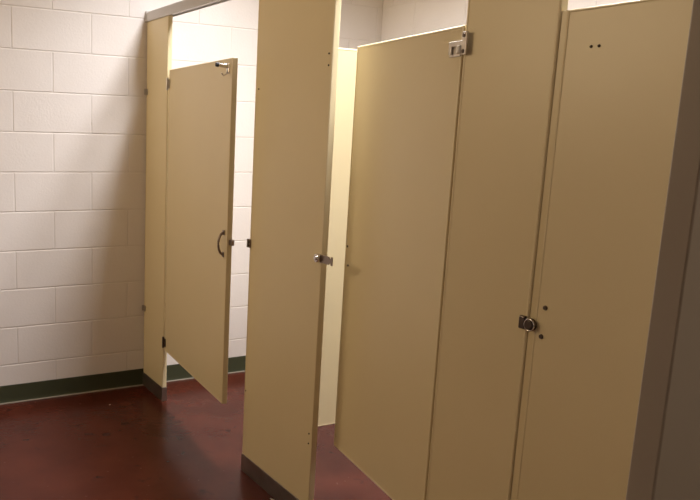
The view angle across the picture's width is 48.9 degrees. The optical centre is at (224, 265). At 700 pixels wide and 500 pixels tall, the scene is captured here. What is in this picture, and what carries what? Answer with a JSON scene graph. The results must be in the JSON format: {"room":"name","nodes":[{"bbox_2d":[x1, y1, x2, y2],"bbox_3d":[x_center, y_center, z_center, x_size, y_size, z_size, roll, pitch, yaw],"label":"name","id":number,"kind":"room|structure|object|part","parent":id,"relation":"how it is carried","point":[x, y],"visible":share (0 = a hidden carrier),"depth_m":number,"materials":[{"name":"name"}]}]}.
{"room":"public restroom","nodes":[
{"label":"public restroom","id":0,"kind":"room"},
{"bbox_2d":[0,0,382,385],"bbox_3d":[-1.061,-0.637,3.893,4.467,2.750,0.153,-4,12,-27],"label":"wall","id":1,"kind":"structure","parent":0,"point":[73,73],"depth_m":4.02,"materials":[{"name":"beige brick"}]},
{"bbox_2d":[0,370,244,404],"bbox_3d":[-1.062,0.728,4.057,4.463,0.008,0.008,-4,12,-27],"label":"trim","id":2,"kind":"structure","parent":1,"relation":"attached to","point":[244,370],"depth_m":4.21,"materials":[{"name":"beige"}]},
{"bbox_2d":[0,356,245,402],"bbox_3d":[-1.065,0.681,4.057,4.463,0.099,0.012,-4,12,-27],"label":"baseboard","id":3,"kind":"structure","parent":1,"relation":"attached to","point":[64,386],"depth_m":4.21,"materials":[{"name":"green plastic"}]},
{"bbox_2d":[0,372,391,499],"bbox_3d":[0.205,1.243,1.635,4.467,0.060,5.600,-4,12,-27],"label":"floor","id":4,"kind":"structure","parent":0,"point":[80,446],"depth_m":3.48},
{"bbox_2d":[142,15,172,400],"bbox_3d":[-0.370,-0.280,4.065,0.042,2.028,0.291,-4,12,-27],"label":"pilaster","id":5,"kind":"object","parent":4,"relation":"on","point":[159,31],"visible":0.98,"depth_m":4.04,"materials":[{"name":"beige metal"}]},
{"bbox_2d":[145,0,229,21],"bbox_3d":[0.358,-1.037,2.562,0.053,0.057,3.329,-4,12,-27],"label":"rail","id":6,"kind":"object","parent":5,"relation":"on","point":[184,6],"visible":0.81,"depth_m":3.63,"materials":[{"name":"silver metal"}]},
{"bbox_2d":[162,58,237,403],"bbox_3d":[-0.155,-0.188,3.524,0.085,1.466,0.880,-2,11,-22],"label":"door","id":7,"kind":"structure","parent":5,"relation":"attached to","point":[202,97],"depth_m":3.44,"materials":[{"name":"beige metal"}]},
{"bbox_3d":[-0.017,-0.093,3.185,0.029,0.116,0.018,-2,11,-22],"label":"pull handle","id":8,"kind":"part","parent":7,"relation":"part of","materials":[{"name":"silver metal"}]},
{"bbox_2d":[241,0,340,499],"bbox_3d":[0.242,-0.045,2.884,0.049,2.028,0.602,-4,12,-27],"label":"pilaster","id":9,"kind":"object","parent":4,"relation":"on","point":[298,40],"visible":1,"depth_m":2.87,"materials":[{"name":"beige metal"}]},
{"bbox_3d":[0.356,-0.020,2.652,0.004,0.030,0.085,-4,12,-27],"label":"strike plate","id":10,"kind":"part","parent":9,"relation":"part of","materials":[{"name":"silver metal"}]},
{"bbox_2d":[426,0,568,499],"bbox_3d":[0.701,0.127,2.014,0.040,2.028,0.320,-4,12,-27],"label":"pilaster","id":11,"kind":"object","parent":4,"relation":"on","point":[513,60],"visible":0.99,"depth_m":1.97,"materials":[{"name":"beige metal"}]},
{"bbox_2d":[334,25,468,499],"bbox_3d":[0.537,0.022,2.428,0.042,1.466,0.652,-1,11,-17],"label":"door","id":12,"kind":"structure","parent":11,"relation":"attached to","point":[408,89],"depth_m":2.38,"materials":[{"name":"beige metal"}]},
{"bbox_2d":[516,0,692,499],"bbox_3d":[0.903,0.181,1.615,0.041,1.466,0.620,-4,12,-27],"label":"door","id":13,"kind":"structure","parent":11,"relation":"attached to","point":[624,62],"depth_m":1.69,"materials":[{"name":"beige metal"}]},
{"bbox_2d":[381,0,633,41],"bbox_3d":[2.300,-0.266,2.428,0.153,2.750,5.600,-4,12,-27],"label":"wall","id":14,"kind":"structure","parent":0,"point":[400,18],"depth_m":4.36,"materials":[{"name":"beige"}]},
{"bbox_2d":[318,48,356,426],"bbox_3d":[0.940,-0.112,3.250,1.534,1.510,0.033,-4,12,-27],"label":"divider","id":15,"kind":"object","parent":14,"relation":"attached to","point":[347,58],"visible":0.02,"depth_m":2.97,"materials":[{"name":"beige metal"}]},
{"bbox_2d":[626,0,699,499],"bbox_3d":[1.521,-0.106,1.420,2.163,2.750,0.038,-4,12,-27],"label":"wall","id":16,"kind":"structure","parent":0,"point":[665,458],"depth_m":0.95,"materials":[{"name":"beige paint"}]}
]}

